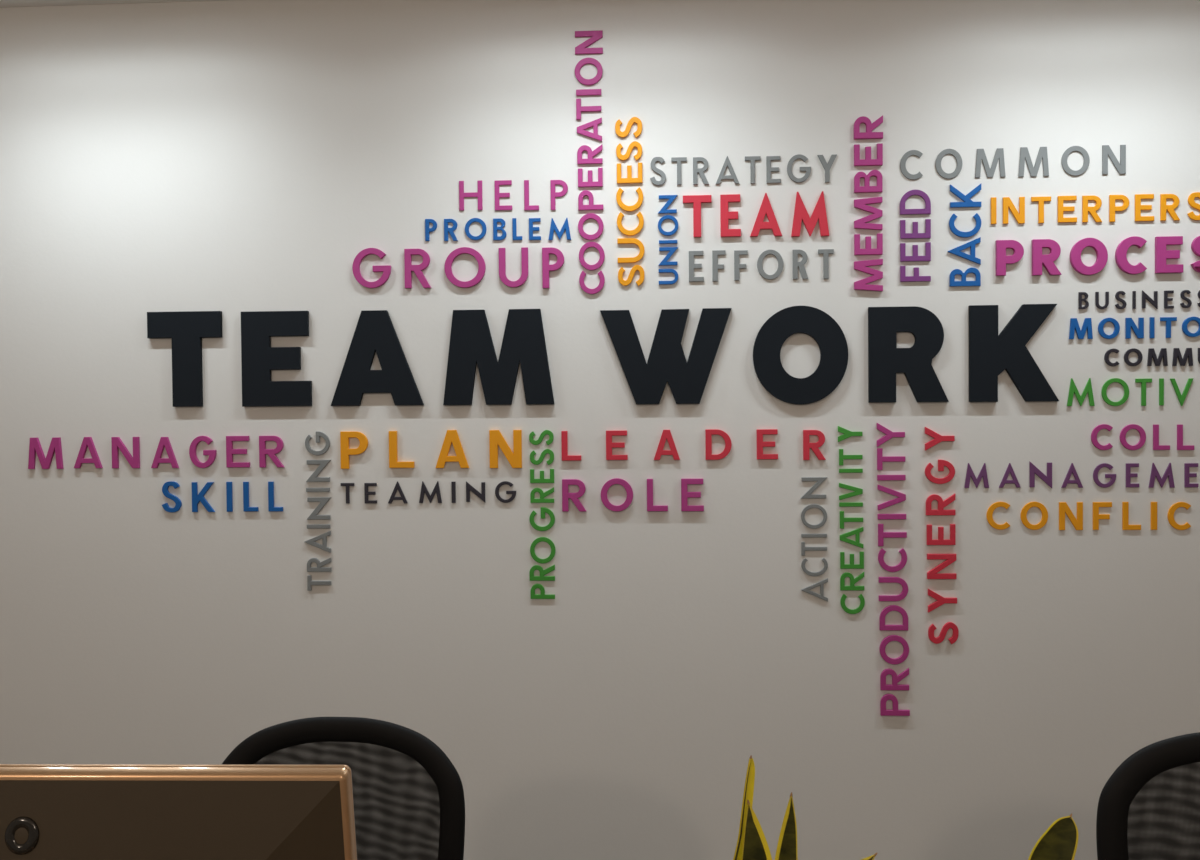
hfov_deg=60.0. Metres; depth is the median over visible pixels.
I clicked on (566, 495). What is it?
raised letter
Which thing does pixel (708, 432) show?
raised letter
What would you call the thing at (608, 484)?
raised letter
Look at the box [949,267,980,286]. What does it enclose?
raised letter
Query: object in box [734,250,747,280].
raised letter
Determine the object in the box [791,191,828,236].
raised letter
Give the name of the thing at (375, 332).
raised letter
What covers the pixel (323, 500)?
raised letter
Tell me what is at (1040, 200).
raised letter
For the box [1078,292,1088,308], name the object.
raised letter
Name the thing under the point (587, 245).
raised letter
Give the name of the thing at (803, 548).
raised letter
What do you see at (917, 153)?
raised letter
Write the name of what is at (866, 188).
raised letter
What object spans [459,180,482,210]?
raised letter
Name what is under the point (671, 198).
raised letter
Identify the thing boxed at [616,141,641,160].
raised letter
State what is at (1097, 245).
raised letter
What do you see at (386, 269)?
raised letter
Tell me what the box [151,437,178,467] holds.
raised letter
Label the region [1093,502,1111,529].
raised letter
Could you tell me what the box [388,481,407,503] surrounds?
raised letter
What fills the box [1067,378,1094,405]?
raised letter
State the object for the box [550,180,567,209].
raised letter
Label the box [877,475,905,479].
raised letter
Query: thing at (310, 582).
raised letter
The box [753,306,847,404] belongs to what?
raised letter
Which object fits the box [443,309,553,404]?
raised letter
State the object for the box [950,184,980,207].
raised letter
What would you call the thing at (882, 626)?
raised letter
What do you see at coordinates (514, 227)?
raised letter
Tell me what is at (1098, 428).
raised letter
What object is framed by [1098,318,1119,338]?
raised letter
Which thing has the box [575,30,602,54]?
raised letter
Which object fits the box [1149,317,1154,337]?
raised letter
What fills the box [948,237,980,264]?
raised letter
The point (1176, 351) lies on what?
raised letter
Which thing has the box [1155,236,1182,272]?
raised letter
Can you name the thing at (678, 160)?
raised letter
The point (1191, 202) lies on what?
raised letter
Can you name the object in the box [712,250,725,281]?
raised letter
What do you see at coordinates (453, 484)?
raised letter
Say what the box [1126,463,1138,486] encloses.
raised letter
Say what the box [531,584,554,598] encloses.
raised letter
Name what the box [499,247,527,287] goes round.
raised letter
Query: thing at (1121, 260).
raised letter
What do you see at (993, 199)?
raised letter
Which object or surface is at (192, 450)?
raised letter
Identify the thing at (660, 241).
raised letter
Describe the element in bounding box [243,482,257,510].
raised letter
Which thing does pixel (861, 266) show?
raised letter
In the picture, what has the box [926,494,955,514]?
raised letter
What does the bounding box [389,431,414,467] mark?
raised letter
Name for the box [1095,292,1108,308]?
raised letter
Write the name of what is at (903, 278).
raised letter
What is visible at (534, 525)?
raised letter
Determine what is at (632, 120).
raised letter
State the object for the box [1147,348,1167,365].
raised letter
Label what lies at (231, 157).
wall
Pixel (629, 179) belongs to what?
raised letter
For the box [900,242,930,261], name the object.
raised letter
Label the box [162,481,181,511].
raised letter
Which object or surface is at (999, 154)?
raised letter
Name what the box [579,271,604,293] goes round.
raised letter
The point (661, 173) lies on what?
raised letter
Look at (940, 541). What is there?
raised letter
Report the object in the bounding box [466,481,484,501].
raised letter
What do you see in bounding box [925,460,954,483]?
raised letter
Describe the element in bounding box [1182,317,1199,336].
raised letter
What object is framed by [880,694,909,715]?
raised letter
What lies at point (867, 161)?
raised letter
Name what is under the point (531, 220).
raised letter
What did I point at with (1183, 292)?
raised letter
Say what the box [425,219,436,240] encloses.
raised letter
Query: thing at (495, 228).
raised letter
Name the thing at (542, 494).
raised letter
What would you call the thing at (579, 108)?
raised letter
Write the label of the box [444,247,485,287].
raised letter
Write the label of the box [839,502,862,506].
raised letter
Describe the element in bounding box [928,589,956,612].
raised letter
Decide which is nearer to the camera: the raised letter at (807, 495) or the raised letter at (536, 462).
the raised letter at (807, 495)
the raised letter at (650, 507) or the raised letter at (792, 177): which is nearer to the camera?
the raised letter at (792, 177)
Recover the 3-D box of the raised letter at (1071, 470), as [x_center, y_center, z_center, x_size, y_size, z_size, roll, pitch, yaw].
[1.330,0.128,2.929,0.060,0.070,0.005,0,1,3]
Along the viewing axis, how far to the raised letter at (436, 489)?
3.03 m
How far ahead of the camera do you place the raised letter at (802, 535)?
2.97 m
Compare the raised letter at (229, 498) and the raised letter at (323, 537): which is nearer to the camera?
the raised letter at (323, 537)
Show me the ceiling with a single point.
(3, 3)
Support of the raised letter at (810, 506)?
attached to the wall
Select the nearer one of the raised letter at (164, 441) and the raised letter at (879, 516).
the raised letter at (879, 516)
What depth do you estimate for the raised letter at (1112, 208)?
2.90 m
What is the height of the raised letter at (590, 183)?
0.054 m
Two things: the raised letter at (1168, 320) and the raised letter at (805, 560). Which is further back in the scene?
the raised letter at (805, 560)
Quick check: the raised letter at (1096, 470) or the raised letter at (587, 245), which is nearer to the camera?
the raised letter at (1096, 470)
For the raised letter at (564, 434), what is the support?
attached to the wall
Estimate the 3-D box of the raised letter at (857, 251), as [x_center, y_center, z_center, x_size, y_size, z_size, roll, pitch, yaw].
[0.760,-0.526,2.945,0.078,0.059,0.011,0,1,3]
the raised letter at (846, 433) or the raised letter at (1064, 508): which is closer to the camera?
the raised letter at (1064, 508)
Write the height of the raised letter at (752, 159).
0.077 m
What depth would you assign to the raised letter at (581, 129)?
2.98 m
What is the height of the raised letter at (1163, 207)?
0.074 m
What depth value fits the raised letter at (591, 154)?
2.98 m
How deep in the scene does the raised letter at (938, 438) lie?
2.94 m
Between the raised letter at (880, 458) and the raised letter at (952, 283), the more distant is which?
the raised letter at (880, 458)
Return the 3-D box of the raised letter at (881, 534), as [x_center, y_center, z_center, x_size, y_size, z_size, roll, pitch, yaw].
[0.832,0.298,2.959,0.080,0.063,0.009,0,1,3]
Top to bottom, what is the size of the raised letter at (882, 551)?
0.068 m
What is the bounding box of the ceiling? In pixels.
[0,0,226,7]
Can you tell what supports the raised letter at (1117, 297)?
attached to the wall
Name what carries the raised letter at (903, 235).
attached to the wall
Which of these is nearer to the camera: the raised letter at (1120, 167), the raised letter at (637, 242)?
the raised letter at (1120, 167)
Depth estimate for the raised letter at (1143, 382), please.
2.91 m
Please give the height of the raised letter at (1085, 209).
0.074 m
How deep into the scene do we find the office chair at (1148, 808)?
1.74 m
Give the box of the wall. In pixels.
[0,0,1199,859]
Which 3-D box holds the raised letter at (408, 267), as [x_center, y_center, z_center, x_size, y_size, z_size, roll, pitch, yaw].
[-0.529,-0.469,3.020,0.076,0.114,0.011,0,1,3]
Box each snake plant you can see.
[733,755,876,859]
[1028,813,1077,859]
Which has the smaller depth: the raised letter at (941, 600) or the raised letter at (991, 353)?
the raised letter at (991, 353)
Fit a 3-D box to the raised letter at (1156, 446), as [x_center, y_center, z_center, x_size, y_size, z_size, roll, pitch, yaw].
[1.572,0.020,2.912,0.044,0.071,0.007,0,1,3]
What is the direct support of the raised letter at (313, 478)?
attached to the wall
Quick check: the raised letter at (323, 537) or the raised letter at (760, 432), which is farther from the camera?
the raised letter at (323, 537)
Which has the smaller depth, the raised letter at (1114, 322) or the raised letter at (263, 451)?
the raised letter at (1114, 322)
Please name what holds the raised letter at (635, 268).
attached to the wall
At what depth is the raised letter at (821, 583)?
2.97 m
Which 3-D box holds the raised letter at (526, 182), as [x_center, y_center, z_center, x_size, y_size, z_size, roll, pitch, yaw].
[-0.198,-0.677,3.000,0.042,0.086,0.004,0,1,3]
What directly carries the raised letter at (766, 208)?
attached to the wall
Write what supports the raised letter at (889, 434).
attached to the wall
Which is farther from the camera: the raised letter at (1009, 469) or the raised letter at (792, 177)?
the raised letter at (792, 177)
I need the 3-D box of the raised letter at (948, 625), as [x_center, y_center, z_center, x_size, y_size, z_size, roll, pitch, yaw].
[0.976,0.577,2.957,0.083,0.063,0.009,0,1,3]
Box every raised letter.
[28,437,63,468]
[74,437,102,467]
[111,437,139,467]
[147,311,222,406]
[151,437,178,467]
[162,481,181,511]
[189,436,216,467]
[191,482,214,511]
[226,436,249,467]
[226,482,232,511]
[241,311,311,406]
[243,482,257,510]
[259,436,283,467]
[268,482,282,510]
[305,431,329,454]
[305,531,330,552]
[306,460,329,481]
[306,488,329,491]
[306,497,330,519]
[307,524,329,527]
[307,558,331,571]
[307,575,330,590]
[331,310,423,405]
[340,431,367,468]
[341,483,353,502]
[352,248,390,287]
[364,483,376,502]
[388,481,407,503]
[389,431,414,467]
[404,249,430,288]
[419,481,441,502]
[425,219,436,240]
[436,430,468,467]
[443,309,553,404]
[444,219,457,240]
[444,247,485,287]
[451,482,455,502]
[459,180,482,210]
[465,218,486,239]
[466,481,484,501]
[489,430,521,467]
[493,218,506,239]
[495,180,511,210]
[495,481,515,502]
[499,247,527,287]
[512,218,521,239]
[524,180,538,210]
[529,218,540,239]
[529,430,553,444]
[529,507,554,530]
[529,565,554,580]
[530,449,553,464]
[530,469,553,482]
[530,487,553,502]
[530,537,555,563]
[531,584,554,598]
[542,247,563,288]
[549,218,570,239]
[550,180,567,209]
[561,431,580,460]
[562,479,585,511]
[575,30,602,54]
[575,58,602,85]
[576,89,600,95]
[576,99,600,119]
[577,118,601,141]
[577,145,602,163]
[578,168,602,186]
[578,190,602,209]
[578,213,603,239]
[579,242,604,269]
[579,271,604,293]
[600,308,731,403]
[601,478,632,511]
[606,430,627,459]
[615,117,641,137]
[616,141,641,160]
[616,187,642,211]
[617,163,642,183]
[617,212,643,235]
[617,238,644,262]
[618,265,644,285]
[647,479,667,510]
[650,157,665,185]
[654,430,679,459]
[658,195,677,213]
[658,215,677,235]
[658,247,677,265]
[659,240,676,243]
[659,269,677,284]
[671,157,686,184]
[681,478,703,510]
[683,195,710,237]
[689,251,703,281]
[693,157,708,184]
[705,429,731,459]
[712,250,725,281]
[716,156,738,183]
[720,194,740,236]
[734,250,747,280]
[745,156,760,183]
[750,193,781,236]
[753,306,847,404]
[757,250,782,279]
[757,429,777,458]
[766,156,780,182]
[787,154,810,182]
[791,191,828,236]
[792,250,807,278]
[800,477,826,498]
[801,504,826,528]
[801,534,826,536]
[801,542,826,555]
[801,558,827,575]
[801,578,827,601]
[803,430,825,459]
[817,154,836,182]
[818,249,833,278]
[838,426,862,441]
[839,449,862,464]
[839,469,862,472]
[839,483,862,499]
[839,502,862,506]
[840,511,862,528]
[840,527,862,547]
[840,552,863,568]
[840,572,863,589]
[840,594,864,613]
[854,115,882,139]
[854,143,882,165]
[854,170,882,192]
[854,197,882,229]
[854,233,882,254]
[854,259,882,290]
[868,306,948,402]
[877,423,904,446]
[877,448,904,469]
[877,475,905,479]
[877,484,905,509]
[877,514,905,519]
[878,524,906,545]
[878,548,906,571]
[879,577,907,600]
[879,605,907,630]
[879,635,908,664]
[880,668,908,689]
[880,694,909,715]
[900,150,922,179]
[900,190,930,214]
[900,219,930,238]
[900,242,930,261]
[900,266,930,281]
[925,427,954,450]
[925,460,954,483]
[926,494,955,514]
[926,524,955,544]
[927,554,956,578]
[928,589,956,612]
[928,622,958,643]
[935,149,962,178]
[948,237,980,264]
[949,213,980,237]
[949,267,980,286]
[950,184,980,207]
[964,463,988,487]
[968,304,1058,401]
[975,148,1005,177]
[986,502,1009,529]
[991,197,996,223]
[995,240,1023,275]
[999,463,1020,487]
[1003,197,1024,223]
[1018,147,1048,176]
[1020,502,1047,529]
[1029,461,1051,487]
[1031,196,1050,222]
[1032,239,1061,275]
[1058,196,1076,222]
[1059,502,1082,529]
[1061,146,1089,175]
[1061,463,1082,487]
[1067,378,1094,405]
[1069,318,1092,338]
[1070,238,1107,274]
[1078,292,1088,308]
[1082,195,1101,222]
[1091,424,1112,449]
[1093,463,1115,487]
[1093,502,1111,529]
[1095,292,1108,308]
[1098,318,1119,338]
[1101,378,1128,405]
[1102,145,1125,174]
[1104,349,1118,365]
[1109,195,1128,221]
[1115,236,1146,274]
[1115,291,1126,308]
[1119,424,1145,449]
[1122,502,1140,529]
[1124,348,1142,365]
[1125,318,1143,338]
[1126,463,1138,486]
[1132,291,1135,308]
[1135,194,1153,220]
[1135,379,1151,405]
[1142,290,1157,308]
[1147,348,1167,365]
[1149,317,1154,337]
[1149,463,1174,487]
[1151,502,1156,529]
[1153,424,1169,449]
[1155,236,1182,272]
[1159,378,1163,404]
[1160,194,1179,220]
[1160,317,1176,337]
[1164,290,1173,308]
[1167,502,1190,529]
[1170,378,1193,405]
[1172,348,1192,365]
[1177,424,1193,449]
[1180,290,1191,307]
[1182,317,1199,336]
[1184,463,1198,486]
[1187,192,1199,220]
[1190,236,1199,272]
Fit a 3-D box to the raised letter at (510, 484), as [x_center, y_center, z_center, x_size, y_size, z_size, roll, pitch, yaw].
[-0.274,0.180,3.022,0.061,0.063,0.006,0,1,3]
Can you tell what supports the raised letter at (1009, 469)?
attached to the wall
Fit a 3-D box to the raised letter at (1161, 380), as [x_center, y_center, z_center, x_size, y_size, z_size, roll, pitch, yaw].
[1.571,-0.107,2.910,0.011,0.075,0.006,0,1,3]
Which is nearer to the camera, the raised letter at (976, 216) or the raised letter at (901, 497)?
the raised letter at (976, 216)
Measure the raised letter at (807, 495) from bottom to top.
0.061 m
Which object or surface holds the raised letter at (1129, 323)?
attached to the wall
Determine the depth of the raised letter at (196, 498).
3.07 m
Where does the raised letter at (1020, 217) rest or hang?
attached to the wall
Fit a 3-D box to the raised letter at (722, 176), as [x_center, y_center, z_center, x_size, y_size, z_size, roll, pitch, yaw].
[0.363,-0.742,2.966,0.068,0.079,0.006,0,1,3]
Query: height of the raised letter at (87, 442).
0.093 m
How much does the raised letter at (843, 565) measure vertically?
0.048 m
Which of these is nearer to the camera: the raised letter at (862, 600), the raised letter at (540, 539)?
the raised letter at (862, 600)
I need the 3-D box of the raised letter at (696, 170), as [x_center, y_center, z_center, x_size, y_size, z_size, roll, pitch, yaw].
[0.289,-0.740,2.970,0.046,0.077,0.006,0,1,3]
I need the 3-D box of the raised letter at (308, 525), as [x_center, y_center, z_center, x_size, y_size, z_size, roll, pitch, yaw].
[-0.827,0.283,3.055,0.069,0.011,0.007,0,1,3]
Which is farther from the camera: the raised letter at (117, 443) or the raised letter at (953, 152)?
the raised letter at (117, 443)
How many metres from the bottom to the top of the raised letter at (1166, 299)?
0.050 m
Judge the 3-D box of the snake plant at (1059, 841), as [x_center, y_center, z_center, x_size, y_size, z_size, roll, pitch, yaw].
[0.496,0.578,1.256,0.153,0.234,0.152,0,1,3]
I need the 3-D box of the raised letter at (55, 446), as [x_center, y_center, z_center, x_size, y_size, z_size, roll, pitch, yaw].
[-1.651,0.069,3.097,0.105,0.093,0.009,0,1,3]
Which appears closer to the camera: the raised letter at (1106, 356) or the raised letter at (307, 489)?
the raised letter at (1106, 356)
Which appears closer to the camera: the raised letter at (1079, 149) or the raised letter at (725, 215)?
the raised letter at (1079, 149)
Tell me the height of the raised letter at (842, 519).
0.050 m
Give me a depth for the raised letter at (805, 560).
2.97 m
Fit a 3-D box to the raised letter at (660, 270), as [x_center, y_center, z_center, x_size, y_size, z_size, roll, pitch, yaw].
[0.197,-0.440,2.982,0.056,0.044,0.007,0,1,3]
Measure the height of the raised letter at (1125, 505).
0.079 m
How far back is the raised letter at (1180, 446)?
2.91 m
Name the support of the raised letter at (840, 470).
attached to the wall
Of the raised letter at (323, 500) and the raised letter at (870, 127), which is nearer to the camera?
the raised letter at (870, 127)
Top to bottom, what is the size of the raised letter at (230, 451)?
0.093 m
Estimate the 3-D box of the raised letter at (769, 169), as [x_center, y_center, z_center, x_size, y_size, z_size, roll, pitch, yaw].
[0.494,-0.741,2.959,0.040,0.076,0.006,0,1,3]
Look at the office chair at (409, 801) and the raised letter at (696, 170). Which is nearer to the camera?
the office chair at (409, 801)
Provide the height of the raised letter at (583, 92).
0.016 m
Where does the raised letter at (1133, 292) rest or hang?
attached to the wall
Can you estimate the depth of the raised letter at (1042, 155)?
2.92 m
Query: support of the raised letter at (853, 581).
attached to the wall
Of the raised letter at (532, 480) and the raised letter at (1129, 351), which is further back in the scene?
the raised letter at (532, 480)
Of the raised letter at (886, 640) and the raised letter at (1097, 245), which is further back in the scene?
the raised letter at (886, 640)
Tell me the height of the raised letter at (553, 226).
0.064 m
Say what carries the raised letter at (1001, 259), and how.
attached to the wall
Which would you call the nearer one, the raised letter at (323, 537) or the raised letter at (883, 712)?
the raised letter at (883, 712)
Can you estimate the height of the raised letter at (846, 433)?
0.046 m
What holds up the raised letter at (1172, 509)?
attached to the wall
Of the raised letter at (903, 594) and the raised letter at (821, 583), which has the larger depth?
the raised letter at (821, 583)
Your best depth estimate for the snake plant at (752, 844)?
1.26 m
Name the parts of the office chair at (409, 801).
backrest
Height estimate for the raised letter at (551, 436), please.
0.045 m
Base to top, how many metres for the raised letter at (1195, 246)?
0.105 m
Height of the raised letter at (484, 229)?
0.064 m
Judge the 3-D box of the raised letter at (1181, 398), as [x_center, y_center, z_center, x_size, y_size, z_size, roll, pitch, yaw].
[1.626,-0.106,2.907,0.063,0.077,0.006,0,1,3]
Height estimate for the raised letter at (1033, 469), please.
0.077 m
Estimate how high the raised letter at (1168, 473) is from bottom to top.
0.070 m
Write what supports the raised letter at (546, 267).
attached to the wall
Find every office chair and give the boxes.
[222,717,464,859]
[1096,732,1199,859]
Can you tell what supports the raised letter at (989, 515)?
attached to the wall
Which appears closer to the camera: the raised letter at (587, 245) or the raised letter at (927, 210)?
the raised letter at (927, 210)
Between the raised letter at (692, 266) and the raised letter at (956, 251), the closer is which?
the raised letter at (956, 251)
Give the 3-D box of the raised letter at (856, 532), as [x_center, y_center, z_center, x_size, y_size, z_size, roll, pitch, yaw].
[0.718,0.307,2.967,0.066,0.062,0.006,0,1,3]
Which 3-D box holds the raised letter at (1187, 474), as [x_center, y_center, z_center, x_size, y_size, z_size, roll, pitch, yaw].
[1.655,0.127,2.910,0.037,0.068,0.005,0,1,3]
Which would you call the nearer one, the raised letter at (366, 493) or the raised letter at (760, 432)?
the raised letter at (760, 432)
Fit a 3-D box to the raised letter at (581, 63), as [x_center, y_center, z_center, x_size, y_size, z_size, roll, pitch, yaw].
[-0.032,-1.028,2.982,0.080,0.078,0.008,0,1,3]
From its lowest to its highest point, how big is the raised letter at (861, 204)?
0.093 m
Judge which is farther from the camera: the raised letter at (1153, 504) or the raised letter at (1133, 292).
the raised letter at (1153, 504)
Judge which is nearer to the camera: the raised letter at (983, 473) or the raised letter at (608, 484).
the raised letter at (983, 473)
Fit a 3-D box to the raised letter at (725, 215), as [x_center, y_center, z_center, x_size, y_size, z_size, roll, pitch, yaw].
[0.372,-0.611,2.966,0.057,0.119,0.011,0,1,3]
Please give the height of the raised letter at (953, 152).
0.084 m
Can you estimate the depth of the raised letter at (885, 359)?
2.94 m
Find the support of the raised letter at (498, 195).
attached to the wall
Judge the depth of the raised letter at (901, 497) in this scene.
2.95 m
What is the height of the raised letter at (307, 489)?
0.011 m
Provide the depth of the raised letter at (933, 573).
2.95 m
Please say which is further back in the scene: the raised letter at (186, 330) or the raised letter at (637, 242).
the raised letter at (186, 330)
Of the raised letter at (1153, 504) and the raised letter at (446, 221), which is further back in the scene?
the raised letter at (446, 221)
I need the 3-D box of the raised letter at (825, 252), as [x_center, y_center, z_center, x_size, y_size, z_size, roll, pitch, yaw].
[0.642,-0.471,2.956,0.044,0.084,0.006,0,1,3]
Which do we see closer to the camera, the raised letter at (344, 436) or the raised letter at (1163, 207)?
the raised letter at (1163, 207)
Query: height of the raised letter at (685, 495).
0.093 m
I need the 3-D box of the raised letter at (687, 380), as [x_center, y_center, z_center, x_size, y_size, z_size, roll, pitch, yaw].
[0.189,-0.210,2.983,0.376,0.272,0.015,0,1,3]
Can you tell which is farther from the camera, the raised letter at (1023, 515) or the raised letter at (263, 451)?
the raised letter at (263, 451)
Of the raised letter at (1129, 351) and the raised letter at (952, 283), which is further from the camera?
the raised letter at (952, 283)
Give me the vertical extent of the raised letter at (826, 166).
0.078 m
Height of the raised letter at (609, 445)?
0.085 m
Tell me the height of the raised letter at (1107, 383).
0.078 m
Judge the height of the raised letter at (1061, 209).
0.074 m
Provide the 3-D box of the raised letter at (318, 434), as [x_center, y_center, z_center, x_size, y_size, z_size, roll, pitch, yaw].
[-0.829,0.039,3.050,0.073,0.070,0.007,0,1,3]
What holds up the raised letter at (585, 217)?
attached to the wall
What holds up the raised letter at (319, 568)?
attached to the wall
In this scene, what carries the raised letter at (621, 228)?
attached to the wall
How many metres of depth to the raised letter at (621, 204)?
2.98 m
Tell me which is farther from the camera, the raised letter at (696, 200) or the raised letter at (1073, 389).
the raised letter at (696, 200)
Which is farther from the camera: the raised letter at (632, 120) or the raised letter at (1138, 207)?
the raised letter at (632, 120)
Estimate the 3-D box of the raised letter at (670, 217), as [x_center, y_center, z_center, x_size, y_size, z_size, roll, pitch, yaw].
[0.195,-0.586,2.978,0.059,0.058,0.007,0,1,3]
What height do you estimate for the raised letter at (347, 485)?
0.060 m
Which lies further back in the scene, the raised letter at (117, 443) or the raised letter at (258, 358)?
the raised letter at (117, 443)
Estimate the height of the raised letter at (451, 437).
0.111 m
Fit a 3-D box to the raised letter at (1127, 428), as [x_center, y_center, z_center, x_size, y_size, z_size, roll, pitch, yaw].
[1.494,0.020,2.916,0.070,0.073,0.007,0,1,3]
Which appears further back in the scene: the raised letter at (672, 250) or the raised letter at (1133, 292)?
the raised letter at (672, 250)
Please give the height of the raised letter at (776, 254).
0.085 m
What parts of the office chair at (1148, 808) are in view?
backrest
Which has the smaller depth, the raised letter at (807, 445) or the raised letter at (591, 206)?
the raised letter at (807, 445)
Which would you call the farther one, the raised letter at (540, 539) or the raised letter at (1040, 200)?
the raised letter at (540, 539)
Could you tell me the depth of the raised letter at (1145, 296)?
2.90 m
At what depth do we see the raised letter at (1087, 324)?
2.92 m
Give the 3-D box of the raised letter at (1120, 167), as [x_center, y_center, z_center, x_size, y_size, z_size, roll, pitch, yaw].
[1.436,-0.755,2.905,0.063,0.081,0.004,0,1,3]
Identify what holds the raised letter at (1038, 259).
attached to the wall
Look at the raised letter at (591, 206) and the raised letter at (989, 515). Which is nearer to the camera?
the raised letter at (989, 515)
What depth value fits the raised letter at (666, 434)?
2.99 m
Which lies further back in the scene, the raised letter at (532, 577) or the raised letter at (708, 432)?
the raised letter at (532, 577)
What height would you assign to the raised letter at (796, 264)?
0.084 m
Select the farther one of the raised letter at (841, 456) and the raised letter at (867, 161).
the raised letter at (841, 456)
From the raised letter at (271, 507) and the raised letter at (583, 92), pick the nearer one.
the raised letter at (583, 92)
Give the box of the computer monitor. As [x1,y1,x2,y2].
[0,764,356,859]
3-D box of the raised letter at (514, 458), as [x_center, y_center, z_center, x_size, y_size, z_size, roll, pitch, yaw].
[-0.274,0.055,3.017,0.094,0.110,0.010,0,1,3]
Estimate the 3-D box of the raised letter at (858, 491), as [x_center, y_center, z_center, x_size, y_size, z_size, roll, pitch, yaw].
[0.715,0.175,2.965,0.066,0.050,0.006,0,1,3]
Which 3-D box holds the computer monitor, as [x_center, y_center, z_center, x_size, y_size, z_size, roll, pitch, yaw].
[-0.576,0.529,1.056,0.640,0.359,0.190,0,1,2]
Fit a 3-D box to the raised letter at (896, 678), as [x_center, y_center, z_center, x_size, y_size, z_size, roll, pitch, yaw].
[0.841,0.711,2.967,0.080,0.063,0.009,0,1,3]

